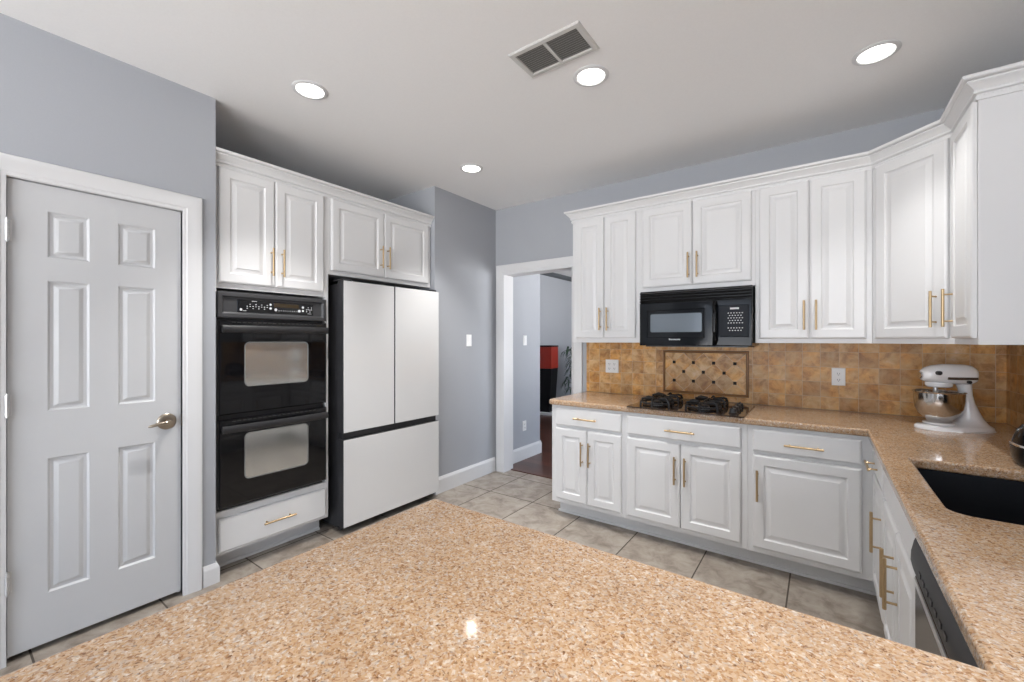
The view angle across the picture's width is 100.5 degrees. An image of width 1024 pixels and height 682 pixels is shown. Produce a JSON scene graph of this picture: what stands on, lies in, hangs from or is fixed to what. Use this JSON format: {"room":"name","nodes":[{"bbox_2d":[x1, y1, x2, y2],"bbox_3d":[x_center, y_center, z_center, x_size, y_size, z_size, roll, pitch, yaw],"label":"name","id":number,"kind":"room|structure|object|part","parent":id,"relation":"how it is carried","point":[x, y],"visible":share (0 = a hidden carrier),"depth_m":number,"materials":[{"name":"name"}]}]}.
{"room":"kitchen","nodes":[
{"label":"kitchen","id":0,"kind":"room"},
{"bbox_2d":[0,13,539,591],"bbox_3d":[-2.637,0.002,1.809,0.807,2.755,9.030,0,0,36],"label":"wall","id":1,"kind":"structure","parent":0,"point":[64,102],"depth_m":2.38,"materials":[{"name":"paint"}]},
{"bbox_2d":[5,178,181,657],"bbox_3d":[-1.959,0.330,2.050,0.101,2.046,0.624,0,0,36],"label":"door","id":2,"kind":"structure","parent":1,"relation":"in","point":[93,415],"depth_m":2.02,"materials":[{"name":"paint"}]},
{"bbox_3d":[-1.820,0.431,2.202,0.054,0.030,0.101,0,0,36],"label":"lever handle","id":3,"kind":"part","parent":2,"relation":"part of","materials":[{"name":"silver metal"}]},
{"bbox_2d":[0,152,201,669],"bbox_3d":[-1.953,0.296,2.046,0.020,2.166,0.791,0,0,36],"label":"trim","id":4,"kind":"structure","parent":1,"relation":"attached to","point":[10,165],"depth_m":2.30,"materials":[{"name":"paint"}]},
{"bbox_2d":[202,562,219,587],"bbox_3d":[-1.717,1.323,2.418,0.066,0.112,0.080,0,0,36],"label":"baseboard","id":5,"kind":"structure","parent":1,"relation":"attached to","point":[210,573],"depth_m":2.40,"materials":[{"name":"paint"}]},
{"bbox_2d":[328,198,429,288],"bbox_3d":[-1.249,-0.751,3.599,0.680,0.560,0.980,0,0,36],"label":"upper cabinet","id":6,"kind":"object","parent":1,"relation":"attached to","point":[365,245],"visible":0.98,"depth_m":3.35,"materials":[{"name":"paint"}]},
{"bbox_2d":[216,147,433,227],"bbox_3d":[-1.211,-1.059,3.130,0.051,0.092,1.694,0,0,36],"label":"trim","id":7,"kind":"structure","parent":6,"relation":"attached to","point":[224,158],"depth_m":2.92,"materials":[{"name":"paint"}]},
{"bbox_3d":[-1.159,-0.758,3.228,0.019,0.514,0.449,0,0,36],"label":"door","id":8,"kind":"part","parent":6,"relation":"part of","materials":[{"name":"paint"}]},
{"bbox_3d":[-0.985,-0.655,3.417,0.040,0.176,0.012,0,0,36],"label":"handle","id":9,"kind":"part","parent":6,"relation":"part of","materials":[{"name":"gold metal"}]},
{"bbox_3d":[-0.886,-0.758,3.604,0.019,0.514,0.472,0,0,36],"label":"door","id":10,"kind":"part","parent":6,"relation":"part of","materials":[{"name":"paint"}]},
{"bbox_2d":[435,457,495,494],"bbox_3d":[-0.431,1.306,4.147,0.015,0.146,0.857,0,0,36],"label":"baseboard","id":11,"kind":"structure","parent":1,"relation":"attached to","point":[451,480],"depth_m":4.11,"materials":[{"name":"paint"}]},
{"bbox_2d":[466,335,471,345],"bbox_3d":[-0.418,0.003,4.169,0.010,0.116,0.073,0,0,36],"label":"light switch","id":12,"kind":"object","parent":1,"relation":"attached to","point":[468,337],"visible":1,"depth_m":4.16,"materials":[{"name":"white plastic"}]},
{"bbox_2d":[523,420,525,430],"bbox_3d":[0.147,0.994,4.948,0.008,0.116,0.073,0,0,36],"label":"wall outlet","id":13,"kind":"object","parent":1,"relation":"attached to","point":[524,422],"visible":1,"depth_m":4.94,"materials":[{"name":"white plastic"}]},
{"bbox_2d":[523,335,526,344],"bbox_3d":[0.153,0.002,4.956,0.010,0.116,0.073,0,0,36],"label":"light switch","id":14,"kind":"object","parent":1,"relation":"attached to","point":[524,336],"visible":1,"depth_m":4.95,"materials":[{"name":"white plastic"}]},
{"bbox_2d":[0,415,885,676],"bbox_3d":[0.137,1.429,3.422,6.600,0.100,15.500,0,0,36],"label":"floor","id":15,"kind":"structure","parent":0,"point":[523,499],"depth_m":2.70,"materials":[{"name":"beige tile"}]},
{"bbox_2d":[216,165,327,566],"bbox_3d":[-1.746,0.174,2.914,0.680,2.410,0.712,0,0,36],"label":"tall cabinet","id":16,"kind":"object","parent":15,"relation":"on","point":[272,237],"visible":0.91,"depth_m":2.71,"materials":[{"name":"paint"}]},
{"bbox_3d":[-1.614,-0.676,2.602,0.019,0.677,0.313,0,0,36],"label":"door","id":17,"kind":"part","parent":16,"relation":"part of","materials":[{"name":"paint"}]},
{"bbox_3d":[-1.512,1.142,2.743,0.019,0.198,0.662,0,0,36],"label":"drawer","id":18,"kind":"part","parent":16,"relation":"part of","materials":[{"name":"paint"}]},
{"bbox_2d":[216,290,328,511],"bbox_3d":[-1.716,0.353,2.879,0.651,1.292,0.665,0,0,36],"label":"double oven","id":19,"kind":"object","parent":16,"relation":"in","point":[271,416],"visible":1,"depth_m":2.67,"materials":[{"name":"black metal"}]},
{"bbox_3d":[-1.512,-0.208,2.731,0.035,0.150,0.665,0,0,36],"label":"control panel","id":20,"kind":"part","parent":19,"relation":"part of","materials":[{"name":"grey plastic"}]},
{"bbox_3d":[-1.512,-0.492,2.692,0.040,0.177,0.012,0,0,36],"label":"handle","id":21,"kind":"part","parent":16,"relation":"part of","materials":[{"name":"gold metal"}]},
{"bbox_3d":[-1.485,1.142,2.728,0.040,0.012,0.198,0,0,36],"label":"handle","id":22,"kind":"part","parent":16,"relation":"part of","materials":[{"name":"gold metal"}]},
{"bbox_3d":[-1.473,-0.492,2.745,0.040,0.177,0.012,0,0,36],"label":"handle","id":23,"kind":"part","parent":16,"relation":"part of","materials":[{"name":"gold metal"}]},
{"bbox_3d":[-1.422,-0.676,2.866,0.019,0.677,0.330,0,0,36],"label":"door","id":24,"kind":"part","parent":16,"relation":"part of","materials":[{"name":"paint"}]},
{"bbox_2d":[320,278,438,529],"bbox_3d":[-1.205,0.470,3.583,0.720,1.818,0.921,0,0,36],"label":"refrigerator","id":25,"kind":"object","parent":15,"relation":"on","point":[383,341],"visible":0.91,"depth_m":3.25,"materials":[{"name":"grey metal"}]},
{"bbox_3d":[-0.948,1.017,3.396,0.072,0.620,0.921,0,0,36],"label":"freezer drawer","id":26,"kind":"part","parent":25,"relation":"part of","materials":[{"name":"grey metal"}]},
{"bbox_3d":[-0.916,1.017,3.373,0.005,0.617,0.918,0,0,36],"label":"glass panel","id":27,"kind":"part","parent":25,"relation":"part of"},
{"bbox_2d":[540,368,557,415],"bbox_3d":[0.627,0.951,8.047,0.480,0.854,0.400,0,0,28],"label":"pedestal","id":28,"kind":"object","parent":15,"relation":"on","point":[548,377],"visible":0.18,"depth_m":7.89,"materials":[{"name":"paint"}]},
{"bbox_2d":[540,345,557,368],"bbox_3d":[0.625,0.311,8.048,0.406,0.425,0.350,0,0,28],"label":"storage box","id":29,"kind":"object","parent":28,"relation":"on","point":[548,353],"visible":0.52,"depth_m":7.88,"materials":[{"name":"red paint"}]},
{"bbox_3d":[0.627,0.111,8.047,0.400,0.024,0.350,0,0,28],"label":"lid","id":30,"kind":"part","parent":29,"relation":"part of","materials":[{"name":"black paint"}]},
{"bbox_2d":[561,346,571,394],"bbox_3d":[1.410,0.751,8.575,1.024,1.255,0.818,0,0,36],"label":"potted palm","id":31,"kind":"object","parent":15,"relation":"on","point":[567,350],"visible":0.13,"depth_m":8.62,"materials":[{"name":"plant"}]},
{"bbox_2d":[552,404,630,529],"bbox_3d":[0.727,0.942,3.425,0.596,0.872,0.695,0,0,36],"label":"base cabinet","id":32,"kind":"object","parent":15,"relation":"on","point":[588,444],"visible":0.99,"depth_m":3.16,"materials":[{"name":"paint"}]},
{"bbox_2d":[0,391,1023,681],"bbox_3d":[0.603,0.485,1.596,2.587,0.040,3.812,0,0,36],"label":"countertop","id":33,"kind":"structure","parent":32,"relation":"on","point":[435,590],"depth_m":0.72,"materials":[{"name":"stone"}]},
{"bbox_2d":[627,392,754,417],"bbox_3d":[1.248,0.432,2.974,0.728,0.066,0.550,0,0,36],"label":"gas cooktop","id":34,"kind":"object","parent":33,"relation":"in","point":[709,406],"visible":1,"depth_m":2.90,"materials":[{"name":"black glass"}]},
{"bbox_3d":[1.020,0.453,2.998,0.196,0.009,0.196,0,0,36],"label":"burner","id":35,"kind":"part","parent":34,"relation":"part of","materials":[{"name":"black metal"}]},
{"bbox_3d":[1.248,0.461,2.974,0.728,0.007,0.550,0,0,36],"label":"glass","id":36,"kind":"part","parent":34,"relation":"part of","materials":[{"name":"black glass"}]},
{"bbox_3d":[1.266,0.453,2.819,0.196,0.009,0.196,0,0,36],"label":"burner","id":37,"kind":"part","parent":34,"relation":"part of","materials":[{"name":"black metal"}]},
{"bbox_3d":[1.385,0.439,2.671,0.050,0.037,0.050,0,0,36],"label":"knob","id":38,"kind":"part","parent":34,"relation":"part of","materials":[{"name":"black plastic"}]},
{"bbox_2d":[912,364,995,433],"bbox_3d":[2.303,0.294,2.220,0.338,0.341,0.208,0,0,14],"label":"stand mixer","id":39,"kind":"object","parent":33,"relation":"on","point":[940,407],"visible":1,"depth_m":2.18,"materials":[{"name":"white metal"}]},
{"bbox_2d":[912,389,967,425],"bbox_3d":[2.240,0.352,2.236,0.208,0.173,0.208,0,0,36],"label":"bowl","id":40,"kind":"object","parent":39,"relation":"on","point":[939,407],"depth_m":2.19,"materials":[{"name":"silver metal"}]},
{"bbox_2d":[917,468,1023,524],"bbox_3d":[1.551,0.631,1.294,0.460,0.252,0.697,0,0,36],"label":"sink","id":41,"kind":"object","parent":33,"relation":"in","point":[1002,500],"visible":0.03,"depth_m":1.57,"materials":[{"name":"black"}]},
{"bbox_2d":[1009,423,1023,465],"bbox_3d":[1.979,0.380,1.535,0.240,0.169,0.220,0,0,36],"label":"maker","id":42,"kind":"object","parent":33,"relation":"on","point":[1017,441],"visible":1,"depth_m":1.58,"materials":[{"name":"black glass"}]},
{"bbox_3d":[1.979,0.339,1.535,0.228,0.087,0.208,0,0,36],"label":"lid","id":43,"kind":"part","parent":42,"relation":"part of","materials":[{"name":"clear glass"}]},
{"bbox_3d":[0.453,0.954,3.256,0.262,0.550,0.019,0,0,36],"label":"door","id":44,"kind":"part","parent":32,"relation":"part of","materials":[{"name":"paint"}]},
{"bbox_3d":[0.516,0.849,3.173,0.012,0.179,0.040,0,0,36],"label":"handle","id":45,"kind":"part","parent":32,"relation":"part of","materials":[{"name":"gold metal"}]},
{"bbox_3d":[0.539,0.591,3.156,0.185,0.012,0.040,0,0,36],"label":"handle","id":46,"kind":"part","parent":32,"relation":"part of","materials":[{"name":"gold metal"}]},
{"bbox_3d":[0.561,0.592,3.177,0.532,0.130,0.019,0,0,36],"label":"drawer","id":47,"kind":"part","parent":32,"relation":"part of","materials":[{"name":"paint"}]},
{"bbox_3d":[0.565,0.847,3.137,0.012,0.178,0.040,0,0,36],"label":"handle","id":48,"kind":"part","parent":32,"relation":"part of","materials":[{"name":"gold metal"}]},
{"bbox_3d":[0.670,0.954,3.098,0.264,0.550,0.019,0,0,36],"label":"door","id":49,"kind":"part","parent":32,"relation":"part of","materials":[{"name":"paint"}]},
{"bbox_2d":[625,412,749,561],"bbox_3d":[1.278,0.942,3.025,0.764,0.872,0.695,0,0,36],"label":"base cabinet","id":50,"kind":"object","parent":15,"relation":"on","point":[686,479],"visible":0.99,"depth_m":2.75,"materials":[{"name":"paint"}]},
{"bbox_3d":[0.956,0.954,2.890,0.356,0.550,0.019,0,0,36],"label":"door","id":51,"kind":"part","parent":50,"relation":"part of","materials":[{"name":"paint"}]},
{"bbox_3d":[1.059,0.851,2.779,0.012,0.181,0.040,0,0,36],"label":"handle","id":52,"kind":"part","parent":50,"relation":"part of","materials":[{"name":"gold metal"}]},
{"bbox_3d":[1.085,0.595,2.760,0.186,0.012,0.040,0,0,36],"label":"handle","id":53,"kind":"part","parent":50,"relation":"part of","materials":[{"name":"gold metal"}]},
{"bbox_3d":[1.098,0.592,2.787,0.709,0.130,0.019,0,0,36],"label":"drawer","id":54,"kind":"part","parent":50,"relation":"part of","materials":[{"name":"paint"}]},
{"bbox_3d":[1.110,0.850,2.742,0.012,0.182,0.040,0,0,36],"label":"handle","id":55,"kind":"part","parent":50,"relation":"part of","materials":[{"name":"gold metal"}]},
{"bbox_3d":[1.245,0.954,2.681,0.348,0.550,0.019,0,0,36],"label":"door","id":56,"kind":"part","parent":50,"relation":"part of","materials":[{"name":"paint"}]},
{"bbox_2d":[748,425,875,595],"bbox_3d":[1.863,0.942,2.600,0.680,0.872,0.695,0,0,36],"label":"base cabinet","id":57,"kind":"object","parent":15,"relation":"on","point":[810,493],"visible":0.94,"depth_m":2.37,"materials":[{"name":"paint"}]},
{"bbox_3d":[1.440,0.854,2.502,0.012,0.182,0.040,0,0,36],"label":"handle","id":58,"kind":"part","parent":57,"relation":"part of","materials":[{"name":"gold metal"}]},
{"bbox_3d":[1.622,0.598,2.370,0.184,0.012,0.040,0,0,36],"label":"handle","id":59,"kind":"part","parent":57,"relation":"part of","materials":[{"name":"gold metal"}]},
{"bbox_3d":[1.640,0.592,2.393,0.502,0.130,0.019,0,0,36],"label":"drawer","id":60,"kind":"part","parent":57,"relation":"part of","materials":[{"name":"paint"}]},
{"bbox_3d":[1.640,0.954,2.393,0.502,0.550,0.019,0,0,36],"label":"door","id":61,"kind":"part","parent":57,"relation":"part of","materials":[{"name":"paint"}]},
{"bbox_2d":[864,449,885,623],"bbox_3d":[1.969,0.942,1.857,0.660,0.872,0.499,0,0,36],"label":"base cabinet","id":62,"kind":"object","parent":15,"relation":"on","point":[876,518],"visible":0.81,"depth_m":1.96,"materials":[{"name":"paint"}]},
{"bbox_3d":[1.730,0.607,2.056,0.040,0.012,0.180,0,0,36],"label":"handle","id":63,"kind":"part","parent":62,"relation":"part of","materials":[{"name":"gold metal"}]},
{"bbox_3d":[1.604,0.852,1.882,0.040,0.179,0.012,0,0,36],"label":"handle","id":64,"kind":"part","parent":62,"relation":"part of","materials":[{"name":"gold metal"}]},
{"bbox_3d":[1.732,0.592,2.008,0.019,0.130,0.424,0,0,36],"label":"drawer","id":65,"kind":"part","parent":62,"relation":"part of","materials":[{"name":"paint"}]},
{"bbox_3d":[1.732,0.954,2.008,0.019,0.550,0.424,0,0,36],"label":"door","id":66,"kind":"part","parent":62,"relation":"part of","materials":[{"name":"paint"}]},
{"bbox_2d":[879,472,915,647],"bbox_3d":[1.585,0.942,1.327,0.660,0.872,0.810,0,0,36],"label":"base cabinet","id":67,"kind":"object","parent":15,"relation":"on","point":[897,574],"visible":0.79,"depth_m":1.47,"materials":[{"name":"paint"}]},
{"bbox_3d":[1.367,0.854,1.556,0.040,0.179,0.012,0,0,36],"label":"handle","id":68,"kind":"part","parent":67,"relation":"part of","materials":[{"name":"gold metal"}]},
{"bbox_3d":[1.316,0.854,1.485,0.040,0.179,0.012,0,0,36],"label":"handle","id":69,"kind":"part","parent":67,"relation":"part of","materials":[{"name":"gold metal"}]},
{"bbox_3d":[1.472,0.954,1.650,0.019,0.550,0.362,0,0,36],"label":"door","id":70,"kind":"part","parent":67,"relation":"part of","materials":[{"name":"paint"}]},
{"bbox_3d":[1.357,0.592,1.492,0.019,0.130,0.753,0,0,36],"label":"drawer","id":71,"kind":"part","parent":67,"relation":"part of","materials":[{"name":"paint"}]},
{"bbox_3d":[1.250,0.954,1.343,0.019,0.550,0.386,0,0,36],"label":"door","id":72,"kind":"part","parent":67,"relation":"part of","materials":[{"name":"paint"}]},
{"bbox_2d":[911,538,977,666],"bbox_3d":[1.165,0.945,0.754,0.604,0.867,0.602,0,0,36],"label":"dishwasher","id":73,"kind":"object","parent":15,"relation":"on","point":[937,631],"visible":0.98,"depth_m":0.97,"materials":[{"name":"stainless steel"},{"name":"black plastic"}]},
{"bbox_3d":[0.927,0.654,0.926,0.004,0.017,0.584,0,0,36],"label":"door trim","id":74,"kind":"part","parent":73,"relation":"part of","materials":[{"name":"metal"}]},
{"bbox_3d":[0.943,0.951,0.915,0.034,0.620,0.602,0,0,36],"label":"door","id":75,"kind":"part","parent":73,"relation":"part of","materials":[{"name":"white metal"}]},
{"bbox_2d":[0,0,1023,276],"bbox_3d":[0.137,-1.426,3.422,6.600,0.100,15.500,0,0,36],"label":"ceiling","id":76,"kind":"structure","parent":0,"point":[419,91],"depth_m":2.19,"materials":[{"name":"paint"}]},
{"bbox_2d":[291,80,327,99],"bbox_3d":[-1.111,-1.372,2.342,0.184,0.007,0.184,0,0,36],"label":"recessed light","id":77,"kind":"object","parent":76,"relation":"in","point":[304,88],"visible":1,"depth_m":2.33,"materials":[{"name":"paint"}]},
{"bbox_2d":[296,83,323,97],"bbox_3d":[-1.111,-1.373,2.342,0.139,0.002,0.139,0,0,-5],"label":"diffuser","id":78,"kind":"object","parent":77,"relation":"attached to","point":[307,90],"depth_m":2.34,"materials":[{"name":"white plastic"}]},
{"bbox_3d":[-1.111,-1.371,2.342,0.068,0.002,0.068,0,0,8],"label":"bulb","id":79,"kind":"part","parent":77,"relation":"part of","materials":[{"name":"white glass"}]},
{"bbox_2d":[460,163,482,172],"bbox_3d":[-0.325,-1.372,3.408,0.184,0.007,0.184,0,0,36],"label":"recessed light","id":80,"kind":"object","parent":76,"relation":"in","point":[468,168],"visible":1,"depth_m":3.40,"materials":[{"name":"paint"}]},
{"bbox_2d":[463,165,479,171],"bbox_3d":[-0.325,-1.373,3.408,0.139,0.002,0.139,0,0,-23],"label":"diffuser","id":81,"kind":"object","parent":80,"relation":"attached to","point":[466,168],"depth_m":3.40,"materials":[{"name":"white plastic"}]},
{"bbox_2d":[508,20,599,77],"bbox_3d":[0.196,-1.371,2.029,0.380,0.009,0.216,0,0,36],"label":"ceiling vent","id":82,"kind":"object","parent":76,"relation":"in","point":[571,42],"visible":1,"depth_m":2.01,"materials":[{"name":"metal"}]},
{"bbox_2d":[573,65,608,86],"bbox_3d":[0.411,-1.372,2.219,0.184,0.007,0.184,0,0,36],"label":"recessed light","id":83,"kind":"object","parent":76,"relation":"in","point":[589,75],"visible":1,"depth_m":2.21,"materials":[{"name":"paint"}]},
{"bbox_2d":[577,68,604,84],"bbox_3d":[0.411,-1.373,2.219,0.139,0.002,0.139,0,0,-14],"label":"diffuser","id":84,"kind":"object","parent":83,"relation":"attached to","point":[585,76],"depth_m":2.21,"materials":[{"name":"white plastic"}]},
{"bbox_3d":[0.411,-1.371,2.219,0.068,0.002,0.068,0,0,-26],"label":"bulb","id":85,"kind":"part","parent":83,"relation":"part of","materials":[{"name":"white glass"}]},
{"bbox_2d":[851,40,901,65],"bbox_3d":[1.744,-1.372,2.041,0.184,0.007,0.184,0,0,36],"label":"recessed light","id":86,"kind":"object","parent":76,"relation":"in","point":[877,52],"visible":1,"depth_m":2.03,"materials":[{"name":"paint"}]},
{"bbox_3d":[1.744,-1.371,2.041,0.068,0.002,0.068,0,0,8],"label":"bulb","id":87,"kind":"part","parent":86,"relation":"part of","materials":[{"name":"white glass"}]},
{"bbox_2d":[857,44,895,62],"bbox_3d":[1.744,-1.373,2.041,0.139,0.002,0.139,0,0,-23],"label":"diffuser","id":88,"kind":"object","parent":86,"relation":"attached to","point":[876,53],"depth_m":2.04,"materials":[{"name":"white plastic"}]},
{"bbox_2d":[540,274,571,397],"bbox_3d":[0.608,0.002,8.598,0.120,2.755,5.770,0,0,36],"label":"wall","id":89,"kind":"structure","parent":0,"point":[555,293],"depth_m":9.02,"materials":[{"name":"paint"}]},
{"bbox_2d":[541,273,571,281],"bbox_3d":[0.640,-1.338,8.464,0.089,0.074,5.550,0,0,36],"label":"trim","id":90,"kind":"structure","parent":89,"relation":"attached to","point":[554,275],"depth_m":8.91,"materials":[{"name":"grey paint"}]},
{"bbox_2d":[496,108,995,422],"bbox_3d":[1.400,0.002,3.454,3.793,2.755,0.130,0,0,36],"label":"wall","id":91,"kind":"structure","parent":0,"point":[537,230],"depth_m":3.55,"materials":[{"name":"paint"}]},
{"bbox_2d":[513,440,541,463],"bbox_3d":[-0.550,1.304,5.434,1.721,0.150,0.745,0,0,36],"label":"baseboard","id":92,"kind":"structure","parent":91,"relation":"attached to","point":[519,454],"depth_m":4.98,"materials":[{"name":"paint"}]},
{"bbox_2d":[511,468,551,478],"bbox_3d":[0.317,1.375,4.311,0.790,0.008,0.040,0,0,36],"label":"trim","id":93,"kind":"structure","parent":91,"relation":"attached to","point":[549,477],"depth_m":4.38,"materials":[{"name":"brown wood"}]},
{"bbox_2d":[496,256,582,472],"bbox_3d":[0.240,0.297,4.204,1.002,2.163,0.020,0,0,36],"label":"trim","id":94,"kind":"structure","parent":91,"relation":"attached to","point":[563,261],"depth_m":4.45,"materials":[{"name":"paint"}]},
{"bbox_2d":[573,211,640,342],"bbox_3d":[0.828,-0.501,3.551,0.579,1.040,0.384,0,0,36],"label":"upper cabinet","id":95,"kind":"object","parent":91,"relation":"attached to","point":[606,250],"visible":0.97,"depth_m":3.41,"materials":[{"name":"paint"}]},
{"bbox_3d":[0.639,-0.505,3.512,0.252,0.976,0.019,0,0,36],"label":"door","id":96,"kind":"part","parent":95,"relation":"part of","materials":[{"name":"paint"}]},
{"bbox_3d":[0.704,-0.171,3.428,0.012,0.179,0.040,0,0,36],"label":"handle","id":97,"kind":"part","parent":95,"relation":"part of","materials":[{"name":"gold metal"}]},
{"bbox_3d":[0.755,-0.169,3.391,0.012,0.183,0.040,0,0,36],"label":"handle","id":98,"kind":"part","parent":95,"relation":"part of","materials":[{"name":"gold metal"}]},
{"bbox_3d":[0.849,-0.505,3.360,0.258,0.976,0.019,0,0,36],"label":"door","id":99,"kind":"part","parent":95,"relation":"part of","materials":[{"name":"paint"}]},
{"bbox_2d":[564,61,1023,223],"bbox_3d":[1.469,-1.036,2.766,0.631,0.092,2.798,0,0,-37],"label":"trim","id":100,"kind":"structure","parent":95,"relation":"attached to","point":[1006,79],"depth_m":2.49,"materials":[{"name":"paint"}]},
{"bbox_2d":[640,190,754,292],"bbox_3d":[1.375,-0.692,3.154,0.772,0.658,0.384,0,0,36],"label":"upper cabinet","id":101,"kind":"object","parent":91,"relation":"attached to","point":[708,242],"visible":0.98,"depth_m":3.00,"materials":[{"name":"paint"}]},
{"bbox_3d":[1.141,-0.695,3.147,0.356,0.596,0.019,0,0,36],"label":"door","id":102,"kind":"part","parent":101,"relation":"part of","materials":[{"name":"paint"}]},
{"bbox_3d":[1.252,-0.535,3.031,0.012,0.180,0.040,0,0,36],"label":"handle","id":103,"kind":"part","parent":101,"relation":"part of","materials":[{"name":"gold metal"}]},
{"bbox_3d":[1.300,-0.534,2.996,0.012,0.181,0.040,0,0,36],"label":"handle","id":104,"kind":"part","parent":101,"relation":"part of","materials":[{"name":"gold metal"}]},
{"bbox_2d":[640,285,758,346],"bbox_3d":[1.357,-0.156,3.112,0.739,0.408,0.462,0,0,36],"label":"microwave","id":105,"kind":"object","parent":101,"relation":"attached to","point":[715,316],"visible":0.99,"depth_m":2.94,"materials":[{"name":"black plastic"}]},
{"bbox_3d":[1.168,-0.117,3.049,0.506,0.313,0.031,0,0,36],"label":"door","id":106,"kind":"part","parent":105,"relation":"part of","materials":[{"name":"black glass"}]},
{"bbox_2d":[646,345,753,346],"bbox_3d":[1.381,0.043,3.147,0.680,0.010,0.320,0,0,36],"label":"microwave underside","id":107,"kind":"object","parent":105,"relation":"attached to","point":[646,345],"depth_m":3.01,"materials":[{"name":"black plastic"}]},
{"bbox_3d":[1.363,-0.118,2.862,0.028,0.299,0.065,0,0,36],"label":"handle","id":108,"kind":"part","parent":105,"relation":"part of","materials":[{"name":"black plastic"}]},
{"bbox_3d":[1.468,-0.117,2.831,0.228,0.313,0.031,0,0,36],"label":"control panel","id":109,"kind":"part","parent":105,"relation":"part of","materials":[{"name":"black plastic"}]},
{"bbox_3d":[1.439,-0.695,2.932,0.368,0.596,0.019,0,0,36],"label":"door","id":110,"kind":"part","parent":101,"relation":"part of","materials":[{"name":"paint"}]},
{"bbox_2d":[587,342,1023,427],"bbox_3d":[0.860,0.242,1.941,2.578,0.444,2.952,0,0,36],"label":"backsplash","id":111,"kind":"structure","parent":91,"relation":"attached to","point":[880,378],"depth_m":2.90,"materials":[{"name":"tile"}]},
{"bbox_2d":[606,359,618,372],"bbox_3d":[0.877,0.228,3.737,0.119,0.116,0.008,0,0,36],"label":"wall outlet","id":112,"kind":"object","parent":111,"relation":"attached to","point":[612,366],"visible":1,"depth_m":3.73,"materials":[{"name":"white plastic"}]},
{"bbox_2d":[755,170,871,342],"bbox_3d":[1.928,-0.501,2.753,0.593,1.040,0.384,0,0,36],"label":"upper cabinet","id":113,"kind":"object","parent":91,"relation":"attached to","point":[813,238],"visible":1,"depth_m":2.61,"materials":[{"name":"paint"}]},
{"bbox_3d":[1.732,-0.501,2.719,0.268,0.984,0.019,0,0,36],"label":"door","id":114,"kind":"part","parent":113,"relation":"part of","materials":[{"name":"paint"}]},
{"bbox_3d":[1.802,-0.155,2.631,0.012,0.182,0.040,0,0,36],"label":"handle","id":115,"kind":"part","parent":113,"relation":"part of","materials":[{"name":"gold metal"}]},
{"bbox_3d":[1.852,-0.154,2.595,0.012,0.183,0.040,0,0,36],"label":"handle","id":116,"kind":"part","parent":113,"relation":"part of","materials":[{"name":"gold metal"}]},
{"bbox_3d":[1.953,-0.501,2.558,0.270,0.984,0.019,0,0,36],"label":"door","id":117,"kind":"part","parent":113,"relation":"part of","materials":[{"name":"paint"}]},
{"bbox_2d":[832,368,845,385],"bbox_3d":[2.154,0.241,2.810,0.073,0.116,0.008,0,0,36],"label":"wall outlet","id":118,"kind":"object","parent":91,"relation":"attached to","point":[838,374],"visible":1,"depth_m":2.81,"materials":[{"name":"white plastic"}]},
{"bbox_2d":[872,138,954,343],"bbox_3d":[2.346,-0.501,2.310,0.602,1.040,0.608,0,0,36],"label":"upper cabinet","id":119,"kind":"object","parent":91,"relation":"attached to","point":[911,192],"visible":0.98,"depth_m":2.24,"materials":[{"name":"paint"}]},
{"bbox_3d":[2.104,-0.155,2.132,0.040,0.182,0.012,0,0,-9],"label":"handle","id":120,"kind":"part","parent":119,"relation":"part of","materials":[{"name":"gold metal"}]},
{"bbox_3d":[0.437,0.002,-0.964,0.150,2.755,8.153,0,0,36],"label":"wall","id":121,"kind":"structure","parent":0,"visible":0},
{"bbox_2d":[941,90,1023,344],"bbox_3d":[2.145,-0.501,1.840,0.379,1.040,0.388,0,0,36],"label":"upper cabinet","id":122,"kind":"object","parent":121,"relation":"attached to","point":[987,293],"visible":1,"depth_m":1.74,"materials":[{"name":"paint"}]},
{"bbox_3d":[2.077,-0.155,2.036,0.040,0.182,0.012,0,0,36],"label":"handle","id":123,"kind":"part","parent":122,"relation":"part of","materials":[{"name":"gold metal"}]},
{"bbox_3d":[2.027,-0.501,1.917,0.019,0.984,0.350,0,0,36],"label":"door","id":124,"kind":"part","parent":122,"relation":"part of","materials":[{"name":"paint"}]}
]}

